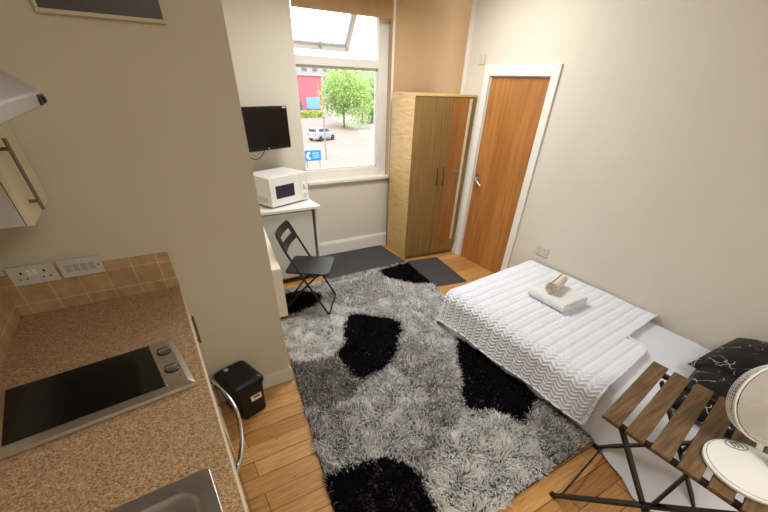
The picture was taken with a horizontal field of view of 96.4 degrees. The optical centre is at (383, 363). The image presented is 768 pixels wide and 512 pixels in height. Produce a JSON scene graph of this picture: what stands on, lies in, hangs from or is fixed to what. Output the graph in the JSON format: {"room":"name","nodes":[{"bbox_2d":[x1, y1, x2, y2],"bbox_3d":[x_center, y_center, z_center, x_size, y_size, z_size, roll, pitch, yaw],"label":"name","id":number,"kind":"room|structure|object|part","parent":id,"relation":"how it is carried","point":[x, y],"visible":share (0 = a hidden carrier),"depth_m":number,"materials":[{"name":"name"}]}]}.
{"room":"studio apartment","nodes":[
{"label":"studio apartment","id":0,"kind":"room"},
{"bbox_2d":[0,0,288,401],"bbox_3d":[-1.877,-1.509,2.435,1.239,2.900,2.501,-19,44,-24],"label":"wall partition","id":1,"kind":"structure","parent":0,"point":[138,145],"depth_m":1.58,"materials":[{"name":"paint"}]},
{"bbox_2d":[0,123,48,228],"bbox_3d":[-1.489,-0.837,1.086,0.383,0.705,0.406,-19,44,-24],"label":"upper cabinet","id":2,"kind":"object","parent":1,"relation":"attached to","point":[23,198],"visible":1,"depth_m":1.22,"materials":[{"name":"beige laminate"}]},
{"bbox_3d":[-1.291,-0.667,1.220,0.036,0.225,0.013,-19,44,-24],"label":"handle","id":3,"kind":"part","parent":2,"relation":"part of","materials":[{"name":"metal"}]},
{"bbox_2d":[0,252,179,315],"bbox_3d":[-1.470,-0.418,1.763,0.701,0.200,0.011,-19,44,-24],"label":"tiles","id":4,"kind":"structure","parent":1,"relation":"attached to","point":[123,277],"depth_m":1.76,"materials":[{"name":"beige tile"}]},
{"bbox_2d":[4,262,60,286],"bbox_3d":[-1.641,-0.418,1.608,0.172,0.088,0.016,-19,44,-24],"label":"double socket","id":5,"kind":"object","parent":4,"relation":"attached to","point":[42,272],"visible":1,"depth_m":1.60,"materials":[{"name":"plastic"}]},
{"bbox_2d":[55,255,105,277],"bbox_3d":[-1.484,-0.476,1.682,0.170,0.086,0.016,-19,44,-24],"label":"switch panel","id":6,"kind":"object","parent":4,"relation":"attached to","point":[80,266],"visible":1,"depth_m":1.68,"materials":[{"name":"plastic"}]},
{"bbox_2d":[64,265,72,271],"bbox_3d":[-1.523,-0.458,1.658,0.023,0.033,0.005,-19,44,-24],"label":"rocker switch","id":7,"kind":"object","parent":6,"relation":"attached to","point":[67,268],"depth_m":1.66,"materials":[{"name":"grey plastic"}]},
{"bbox_2d":[72,264,80,270],"bbox_3d":[-1.496,-0.468,1.671,0.023,0.033,0.005,-19,44,-24],"label":"rocker switch","id":8,"kind":"object","parent":6,"relation":"attached to","point":[75,267],"depth_m":1.67,"materials":[{"name":"grey plastic"}]},
{"bbox_2d":[80,263,87,269],"bbox_3d":[-1.470,-0.477,1.683,0.023,0.033,0.005,-19,44,-24],"label":"rocker switch","id":9,"kind":"object","parent":6,"relation":"attached to","point":[83,266],"depth_m":1.68,"materials":[{"name":"grey plastic"}]},
{"bbox_2d":[88,262,95,268],"bbox_3d":[-1.443,-0.486,1.696,0.023,0.033,0.005,-19,44,-24],"label":"rocker switch","id":10,"kind":"object","parent":6,"relation":"attached to","point":[91,265],"depth_m":1.70,"materials":[{"name":"grey plastic"}]},
{"bbox_2d":[31,0,167,23],"bbox_3d":[-1.055,-1.432,1.214,0.418,0.300,0.022,-19,44,-24],"label":"framed panel","id":11,"kind":"object","parent":1,"relation":"attached to","point":[148,11],"visible":1,"depth_m":1.30,"materials":[{"name":"paint"}]},
{"bbox_2d":[219,365,293,402],"bbox_3d":[-0.993,0.127,2.677,0.545,0.120,0.123,-19,44,-24],"label":"baseboard","id":12,"kind":"structure","parent":1,"relation":"attached to","point":[284,375],"depth_m":2.69,"materials":[{"name":"paint"}]},
{"bbox_2d":[221,0,387,242],"bbox_3d":[-0.955,-2.665,3.890,2.246,2.900,0.250,-19,44,-24],"label":"wall","id":13,"kind":"structure","parent":0,"point":[259,32],"depth_m":3.50,"materials":[{"name":"paint"}]},
{"bbox_2d":[241,106,290,159],"bbox_3d":[-1.254,-2.342,3.477,0.205,0.434,0.600,25,45,25],"label":"television","id":14,"kind":"object","parent":13,"relation":"attached to","point":[266,127],"visible":0.85,"depth_m":3.41,"materials":[{"name":"black plastic"}]},
{"bbox_2d":[293,14,388,185],"bbox_3d":[-0.552,-3.231,3.975,1.140,1.907,0.651,-19,44,-24],"label":"window","id":15,"kind":"structure","parent":13,"relation":"in","point":[329,175],"depth_m":4.02,"materials":[{"name":"white paint"}]},
{"bbox_3d":[-0.727,-3.635,3.884,0.038,0.120,0.044,-19,44,-24],"label":"sash handle","id":16,"kind":"part","parent":15,"relation":"part of","materials":[{"name":"grey plastic"}]},
{"bbox_3d":[-0.670,-3.705,3.599,0.855,0.597,0.494,-19,44,-24],"label":"open sash","id":17,"kind":"part","parent":15,"relation":"part of","materials":[{"name":"paint"}]},
{"bbox_3d":[-0.447,-2.360,4.396,1.140,0.032,0.123,-19,44,-24],"label":"sill","id":18,"kind":"part","parent":15,"relation":"part of","materials":[{"name":"white paint"}]},
{"bbox_2d":[290,0,393,18],"bbox_3d":[-0.377,-3.683,3.277,1.118,0.477,0.020,-19,44,-24],"label":"roller blind","id":19,"kind":"object","parent":13,"relation":"attached to","point":[371,8],"visible":1,"depth_m":3.43,"materials":[{"name":"beige fabric"}]},
{"bbox_2d":[320,232,385,255],"bbox_3d":[-0.517,-1.681,4.861,1.260,0.175,0.024,-19,44,-24],"label":"baseboard","id":20,"kind":"structure","parent":13,"relation":"attached to","point":[337,246],"depth_m":4.88,"materials":[{"name":"white paint"}]},
{"bbox_2d":[385,0,472,243],"bbox_3d":[0.799,-3.065,4.465,1.485,2.900,0.844,-19,44,-24],"label":"wall","id":21,"kind":"structure","parent":0,"point":[431,36],"depth_m":4.00,"materials":[{"name":"beige paint"}]},
{"bbox_2d":[388,0,395,174],"bbox_3d":[0.094,-3.286,3.993,0.026,2.005,0.016,-19,44,-24],"label":"trim","id":22,"kind":"structure","parent":21,"relation":"attached to","point":[394,5],"depth_m":3.95,"materials":[{"name":"white paint"}]},
{"bbox_2d":[219,244,650,511],"bbox_3d":[0.753,0.389,2.634,5.170,0.120,7.044,-19,44,-24],"label":"floor","id":23,"kind":"structure","parent":0,"point":[279,470],"depth_m":2.18,"materials":[{"name":"brown wood"}]},
{"bbox_2d":[191,316,235,456],"bbox_3d":[-1.310,0.227,1.920,0.716,0.905,0.678,-19,44,-24],"label":"base cabinet","id":24,"kind":"object","parent":23,"relation":"on","point":[215,391],"visible":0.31,"depth_m":1.97,"materials":[{"name":"beige laminate"}]},
{"bbox_3d":[-1.041,-0.185,1.872,0.045,0.011,0.280,-19,44,-24],"label":"handle","id":25,"kind":"part","parent":24,"relation":"part of","materials":[{"name":"brown metal"}]},
{"bbox_3d":[-0.882,0.177,1.800,0.040,0.160,0.012,-19,44,-24],"label":"handle","id":26,"kind":"part","parent":24,"relation":"part of","materials":[{"name":"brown metal"}]},
{"bbox_3d":[-1.046,0.158,2.068,0.017,0.630,0.672,-19,44,-24],"label":"cabinet door","id":27,"kind":"part","parent":24,"relation":"part of","materials":[{"name":"beige laminate"}]},
{"bbox_2d":[209,379,252,511],"bbox_3d":[-0.953,0.582,1.505,0.771,0.905,0.615,-19,44,-24],"label":"oven","id":28,"kind":"object","parent":23,"relation":"on","point":[238,462],"visible":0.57,"depth_m":1.50,"materials":[{"name":"metal"}]},
{"bbox_2d":[214,361,265,419],"bbox_3d":[-1.000,0.187,2.434,0.274,0.334,0.237,30,47,30],"label":"waste bin","id":29,"kind":"object","parent":23,"relation":"on","point":[243,383],"visible":1,"depth_m":2.33,"materials":[{"name":"black plastic"}]},
{"bbox_3d":[-0.996,0.083,2.350,0.274,0.055,0.237,30,47,30],"label":"bin lid","id":30,"kind":"part","parent":29,"relation":"part of","materials":[{"name":"black plastic"}]},
{"bbox_2d":[263,227,287,318],"bbox_3d":[-1.209,-0.888,3.335,0.272,0.840,0.610,-19,44,-24],"label":"heater","id":31,"kind":"object","parent":23,"relation":"on","point":[275,268],"visible":0.23,"depth_m":3.17,"materials":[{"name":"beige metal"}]},
{"bbox_2d":[261,210,315,279],"bbox_3d":[-1.191,-1.443,4.057,0.575,0.785,0.585,-19,44,-24],"label":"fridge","id":32,"kind":"object","parent":23,"relation":"on","point":[301,222],"visible":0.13,"depth_m":3.79,"materials":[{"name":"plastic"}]},
{"bbox_2d":[259,198,320,255],"bbox_3d":[-1.291,-1.424,3.995,0.990,0.828,0.645,-19,44,-24],"label":"desk","id":33,"kind":"object","parent":23,"relation":"on","point":[307,204],"visible":0.24,"depth_m":3.71,"materials":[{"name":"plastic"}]},
{"bbox_2d":[253,167,308,207],"bbox_3d":[-1.136,-1.909,3.715,0.392,0.285,0.522,26,45,26],"label":"microwave oven","id":34,"kind":"object","parent":33,"relation":"on","point":[275,187],"visible":0.94,"depth_m":3.59,"materials":[{"name":"white plastic"}]},
{"bbox_3d":[-1.035,-1.822,3.604,0.023,0.269,0.410,26,45,26],"label":"oven door","id":35,"kind":"part","parent":34,"relation":"part of","materials":[{"name":"white plastic"}]},
{"bbox_3d":[-0.881,-1.952,3.770,0.023,0.269,0.108,26,45,26],"label":"control panel","id":36,"kind":"part","parent":34,"relation":"part of","materials":[{"name":"white plastic"}]},
{"bbox_3d":[-0.911,-1.562,4.204,0.026,0.800,0.595,-19,44,-24],"label":"panel","id":37,"kind":"part","parent":33,"relation":"part of","materials":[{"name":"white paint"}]},
{"bbox_2d":[324,245,405,279],"bbox_3d":[-0.367,-1.393,4.650,1.160,0.008,0.723,-19,44,-24],"label":"carpet piece","id":38,"kind":"object","parent":23,"relation":"on","point":[374,257],"visible":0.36,"depth_m":4.66,"materials":[{"name":"grey carpet"}]},
{"bbox_2d":[387,91,476,259],"bbox_3d":[0.553,-2.376,4.475,0.799,1.806,0.576,-16,43,-21],"label":"wardrobe","id":39,"kind":"object","parent":23,"relation":"on","point":[430,132],"visible":1,"depth_m":4.19,"materials":[{"name":"brown wood"}]},
{"bbox_3d":[0.194,-2.282,4.358,0.018,1.786,0.536,-16,43,-21],"label":"panel","id":40,"kind":"part","parent":39,"relation":"part of","materials":[{"name":"brown wood"}]},
{"bbox_3d":[0.481,-2.195,4.230,0.394,1.732,0.018,-16,43,-21],"label":"door","id":41,"kind":"part","parent":39,"relation":"part of","materials":[{"name":"brown wood"}]},
{"bbox_3d":[0.574,-3.075,3.920,0.799,0.020,0.544,-16,43,-21],"label":"panel","id":42,"kind":"part","parent":39,"relation":"part of","materials":[{"name":"brown wood"}]},
{"bbox_3d":[0.837,-2.294,4.369,0.390,1.732,0.018,-16,43,-21],"label":"door","id":43,"kind":"part","parent":39,"relation":"part of","materials":[{"name":"brown wood"}]},
{"bbox_2d":[436,99,471,240],"bbox_3d":[0.862,-2.347,4.325,0.242,1.571,0.004,-16,43,-21],"label":"mirror","id":44,"kind":"object","parent":39,"relation":"attached to","point":[461,109],"depth_m":4.25,"materials":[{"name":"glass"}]},
{"bbox_2d":[408,257,465,285],"bbox_3d":[0.674,-1.214,4.481,0.450,0.009,0.790,-13,42,-17],"label":"door mat","id":45,"kind":"object","parent":23,"relation":"on","point":[434,269],"visible":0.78,"depth_m":4.45,"materials":[{"name":"grey carpet"}]},
{"bbox_2d":[281,261,595,511],"bbox_3d":[0.116,-0.128,3.098,1.954,0.048,3.505,-13,42,-18],"label":"shag rug","id":46,"kind":"object","parent":23,"relation":"on","point":[403,414],"visible":0.92,"depth_m":2.56,"materials":[{"name":"grey carpet"}]},
{"bbox_2d":[275,220,335,313],"bbox_3d":[-0.766,-0.953,3.435,0.498,0.809,0.464,3,39,0],"label":"folding chair","id":47,"kind":"object","parent":46,"relation":"on","point":[308,265],"visible":0.98,"depth_m":3.36,"materials":[{"name":"black plastic"}]},
{"bbox_3d":[-0.922,-1.209,3.232,0.107,0.162,0.431,3,39,0],"label":"backrest","id":48,"kind":"part","parent":47,"relation":"part of","materials":[{"name":"black plastic"}]},
{"bbox_3d":[-0.812,-0.931,3.701,0.402,0.430,0.018,3,39,0],"label":"leg","id":49,"kind":"part","parent":47,"relation":"part of","materials":[{"name":"black metal"}]},
{"bbox_3d":[-0.825,-0.689,3.406,0.402,0.430,0.018,3,39,0],"label":"leg","id":50,"kind":"part","parent":47,"relation":"part of","materials":[{"name":"black metal"}]},
{"bbox_3d":[-0.726,-0.981,3.416,0.420,0.015,0.440,3,39,0],"label":"seat","id":51,"kind":"part","parent":47,"relation":"part of","materials":[{"name":"black plastic"}]},
{"bbox_3d":[-0.749,-1.098,3.597,0.436,0.788,0.054,-1,39,-4],"label":"leg","id":52,"kind":"part","parent":47,"relation":"part of","materials":[{"name":"black metal"}]},
{"bbox_2d":[441,321,763,511],"bbox_3d":[1.696,-0.058,2.839,1.544,0.336,2.808,-19,44,-24],"label":"double bed","id":53,"kind":"object","parent":23,"relation":"on","point":[673,351],"visible":0.15,"depth_m":2.25,"materials":[{"name":"white fabric"}]},
{"bbox_2d":[436,260,657,424],"bbox_3d":[1.490,-0.384,3.183,1.465,0.378,1.850,-19,44,-24],"label":"quilted bedspread","id":54,"kind":"object","parent":53,"relation":"on","point":[571,358],"visible":0.91,"depth_m":2.83,"materials":[{"name":"white fabric"}]},
{"bbox_2d":[528,282,587,312],"bbox_3d":[1.586,-0.619,3.141,0.343,0.088,0.386,-19,44,-24],"label":"folded towel","id":55,"kind":"object","parent":54,"relation":"on","point":[565,299],"visible":0.84,"depth_m":3.06,"materials":[{"name":"white fabric"}]},
{"bbox_2d":[545,273,567,293],"bbox_3d":[1.565,-0.731,3.111,0.103,0.106,0.276,30,47,30],"label":"cloth","id":56,"kind":"object","parent":55,"relation":"on","point":[557,282],"visible":1,"depth_m":3.06,"materials":[{"name":"white fabric"}]},
{"bbox_2d":[671,366,747,438],"bbox_3d":[2.120,0.213,2.142,0.658,0.185,0.440,-24,46,-29],"label":"pillow","id":57,"kind":"object","parent":53,"relation":"on","point":[719,381],"visible":0.28,"depth_m":2.12,"materials":[{"name":"black fabric"}]},
{"bbox_2d":[688,338,767,382],"bbox_3d":[2.483,-0.011,2.312,0.663,0.205,0.430,-17,43,-22],"label":"pillow","id":58,"kind":"object","parent":53,"relation":"on","point":[738,356],"visible":0.68,"depth_m":2.28,"materials":[{"name":"black fabric"}]},
{"bbox_2d":[549,361,767,511],"bbox_3d":[1.437,0.568,1.787,0.653,0.720,0.744,-21,45,-26],"label":"table","id":59,"kind":"object","parent":23,"relation":"on","point":[670,440],"visible":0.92,"depth_m":1.59,"materials":[{"name":"brown wood"}]},
{"bbox_3d":[1.236,0.710,1.622,0.032,0.681,0.564,-21,45,-26],"label":"leg","id":60,"kind":"part","parent":59,"relation":"part of","materials":[{"name":"black metal"}]},
{"bbox_3d":[1.173,0.675,1.661,0.032,0.681,0.564,-21,45,-26],"label":"leg","id":61,"kind":"part","parent":59,"relation":"part of","materials":[{"name":"black metal"}]},
{"bbox_3d":[1.227,0.423,1.433,0.024,0.024,0.614,-21,45,-26],"label":"rail","id":62,"kind":"part","parent":59,"relation":"part of","materials":[{"name":"black metal"}]},
{"bbox_3d":[1.634,0.507,1.888,0.032,0.681,0.564,-21,45,-26],"label":"leg","id":63,"kind":"part","parent":59,"relation":"part of","materials":[{"name":"black metal"}]},
{"bbox_3d":[1.607,0.455,1.950,0.032,0.681,0.564,-21,45,-26],"label":"leg","id":64,"kind":"part","parent":59,"relation":"part of","materials":[{"name":"black metal"}]},
{"bbox_3d":[1.667,0.200,1.727,0.024,0.024,0.614,-21,45,-26],"label":"rail","id":65,"kind":"part","parent":59,"relation":"part of","materials":[{"name":"brown wood"}]},
{"bbox_2d":[702,365,767,504],"bbox_3d":[1.502,0.241,1.309,0.330,0.395,0.462,26,45,26],"label":"desk fan","id":66,"kind":"object","parent":59,"relation":"on","point":[742,467],"visible":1,"depth_m":1.35,"materials":[{"name":"white plastic"}]},
{"bbox_2d":[726,365,767,442],"bbox_3d":[1.562,0.155,1.358,0.333,0.310,0.219,11,40,10],"label":"grille","id":67,"kind":"object","parent":66,"relation":"attached to","point":[751,417],"depth_m":1.35,"materials":[{"name":"white plastic"}]},
{"bbox_3d":[1.505,0.224,1.384,0.202,0.110,0.084,16,41,16],"label":"fan blade","id":68,"kind":"part","parent":66,"relation":"part of","materials":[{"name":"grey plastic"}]},
{"bbox_2d":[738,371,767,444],"bbox_3d":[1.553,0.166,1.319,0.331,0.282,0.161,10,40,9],"label":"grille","id":69,"kind":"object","parent":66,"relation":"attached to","point":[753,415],"depth_m":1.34,"materials":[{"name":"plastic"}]},
{"bbox_3d":[1.524,0.079,1.344,0.201,0.110,0.085,5,39,3],"label":"fan blade","id":70,"kind":"part","parent":66,"relation":"part of","materials":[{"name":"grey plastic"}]},
{"bbox_3d":[-0.468,1.170,0.811,0.675,0.905,1.435,-19,44,-24],"label":"cabinet","id":71,"kind":"object","parent":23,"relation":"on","visible":0},
{"bbox_2d":[0,286,248,511],"bbox_3d":[-0.778,0.437,0.943,0.714,0.038,2.742,-19,44,-24],"label":"countertop","id":72,"kind":"structure","parent":71,"relation":"on","point":[105,466],"depth_m":1.16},
{"bbox_2d":[0,339,196,460],"bbox_3d":[-1.072,0.082,1.290,0.592,0.052,0.370,-25,47,-30],"label":"cooktop","id":73,"kind":"object","parent":72,"relation":"in","point":[42,411],"visible":1,"depth_m":1.25,"materials":[{"name":"glass"}]},
{"bbox_3d":[-1.100,0.090,1.270,0.462,0.004,0.308,-25,47,-30],"label":"glass plate","id":74,"kind":"part","parent":73,"relation":"part of","materials":[{"name":"black glass"}]},
{"bbox_3d":[-0.929,-0.058,1.444,0.048,0.022,0.048,-25,47,-30],"label":"knob","id":75,"kind":"part","parent":73,"relation":"part of","materials":[{"name":"metal"}]},
{"bbox_3d":[-0.846,0.011,1.364,0.048,0.022,0.048,-25,47,-30],"label":"knob","id":76,"kind":"part","parent":73,"relation":"part of","materials":[{"name":"metal"}]},
{"bbox_2d":[107,468,222,511],"bbox_3d":[-0.560,0.649,0.788,0.494,0.174,0.680,-22,45,-26],"label":"sink","id":77,"kind":"object","parent":72,"relation":"in","point":[196,492],"visible":1,"depth_m":0.98,"materials":[{"name":"silver metal"}]},
{"bbox_2d":[453,0,767,350],"bbox_3d":[2.556,-1.210,2.290,0.140,2.900,6.135,-19,44,-24],"label":"wall","id":78,"kind":"structure","parent":0,"point":[648,190],"depth_m":2.73,"materials":[{"name":"paint"}]},
{"bbox_2d":[460,0,477,93],"bbox_3d":[0.924,-2.912,4.285,0.046,2.900,0.060,-19,44,-24],"label":"trim","id":79,"kind":"structure","parent":78,"relation":"attached to","point":[474,3],"depth_m":3.78,"materials":[{"name":"white paint"}]},
{"bbox_2d":[478,54,485,64],"bbox_3d":[1.057,-3.279,3.701,0.016,0.085,0.090,-19,44,-24],"label":"wall switch","id":80,"kind":"object","parent":78,"relation":"attached to","point":[482,57],"visible":1,"depth_m":3.69,"materials":[{"name":"plastic"}]},
{"bbox_2d":[455,64,562,272],"bbox_3d":[1.352,-2.148,4.034,0.182,2.063,0.964,-19,44,-24],"label":"door","id":81,"kind":"structure","parent":78,"relation":"in","point":[516,100],"depth_m":3.85,"materials":[{"name":"brown wood"}]},
{"bbox_3d":[1.158,-2.248,4.221,0.064,0.130,0.137,-19,44,-24],"label":"handle","id":82,"kind":"part","parent":81,"relation":"part of","materials":[{"name":"metal"}]},
{"bbox_2d":[535,245,548,257],"bbox_3d":[1.739,-1.240,3.785,0.013,0.090,0.160,-19,44,-24],"label":"wall socket","id":83,"kind":"object","parent":78,"relation":"attached to","point":[540,250],"visible":1,"depth_m":3.78,"materials":[{"name":"plastic"}]},
{"bbox_3d":[-1.334,-0.025,0.652,0.200,2.900,7.044,-19,44,-24],"label":"wall","id":84,"kind":"structure","parent":0,"visible":0},
{"bbox_2d":[0,288,20,370],"bbox_3d":[-1.075,0.455,0.719,0.011,0.200,2.732,-19,44,-24],"label":"tiles","id":85,"kind":"structure","parent":84,"relation":"attached to","point":[10,317],"depth_m":1.54,"materials":[{"name":"beige tile"}]},
{"bbox_2d":[0,71,47,125],"bbox_3d":[-1.048,-0.503,0.641,0.572,0.107,0.770,-19,44,-24],"label":"extractor hood","id":86,"kind":"object","parent":84,"relation":"attached to","point":[18,98],"visible":1,"depth_m":0.81,"materials":[{"name":"grey metal"}]},
{"label":"outside","id":87,"kind":"structure","parent":0,"visible":0},
{"bbox_2d":[323,109,373,139],"bbox_3d":[-31.935,-67.514,89.624,180.000,0.300,214.800,-19,44,-24],"label":"ground","id":88,"kind":"structure","parent":87,"point":[368,130],"depth_m":56.76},
{"bbox_2d":[300,110,323,117],"bbox_3d":[-13.655,-46.019,63.222,5.331,1.255,1.564,-24,46,-28],"label":"hedge","id":89,"kind":"object","parent":88,"relation":"on","point":[307,113],"visible":0.85,"depth_m":62.92,"materials":[{"name":"green plant"}]},
{"bbox_2d":[296,67,372,108],"bbox_3d":[-17.080,-69.784,86.109,36.000,8.600,12.050,-19,44,-24],"label":"terrace","id":90,"kind":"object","parent":88,"relation":"on","point":[300,70],"visible":0.07,"depth_m":80.31,"materials":[{"name":"white"}]},
{"bbox_2d":[316,68,373,129],"bbox_3d":[-5.459,-38.087,48.856,7.783,7.965,9.268,-25,47,-29],"label":"street tree","id":91,"kind":"object","parent":88,"relation":"on","point":[348,88],"visible":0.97,"depth_m":47.76,"materials":[{"name":"green plant"}]},
{"bbox_2d":[354,71,373,122],"bbox_3d":[-2.397,-44.517,56.558,7.710,7.941,7.943,-19,44,-24],"label":"street tree","id":92,"kind":"object","parent":88,"relation":"on","point":[370,76],"visible":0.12,"depth_m":55.38,"materials":[{"name":"green plant"}]},
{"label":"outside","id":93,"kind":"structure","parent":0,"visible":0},
{"bbox_2d":[301,113,373,168],"bbox_3d":[-17.422,-48.706,67.160,45.000,0.020,140.000,-19,44,-24],"label":"road","id":94,"kind":"structure","parent":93,"point":[355,148],"depth_m":37.25,"materials":[{"name":"beige asphalt"}]},
{"bbox_2d":[297,74,323,114],"bbox_3d":[-16.748,-54.249,69.077,6.300,6.200,8.400,-19,44,-24],"label":"shopfront","id":95,"kind":"object","parent":94,"relation":"on","point":[307,83],"visible":0.41,"depth_m":65.95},
{"bbox_2d":[304,150,320,168],"bbox_3d":[-4.556,-12.722,22.347,1.080,2.020,0.115,-19,44,-24],"label":"road sign","id":96,"kind":"object","parent":94,"relation":"on","point":[310,155],"visible":0.88,"depth_m":21.88,"materials":[{"name":"blue metal"}]},
{"bbox_2d":[306,97,320,109],"bbox_3d":[-13.228,-48.332,64.640,2.700,2.900,0.200,-19,44,-24],"label":"hoarding","id":97,"kind":"object","parent":94,"relation":"on","point":[312,102],"visible":0.88,"depth_m":64.16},
{"bbox_2d":[307,127,334,141],"bbox_3d":[-7.225,-26.674,39.783,1.548,1.273,3.466,22,43,23],"label":"parked car","id":98,"kind":"object","parent":94,"relation":"on","point":[314,132],"visible":0.97,"depth_m":38.85,"materials":[{"name":"paint"}]},
{"bbox_2d":[322,115,326,159],"bbox_3d":[-5.044,-19.247,29.332,0.228,3.220,0.240,-19,44,-24],"label":"pole","id":99,"kind":"object","parent":94,"relation":"on","point":[323,116],"visible":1,"depth_m":29.22,"materials":[{"name":"grey metal"}]}
]}

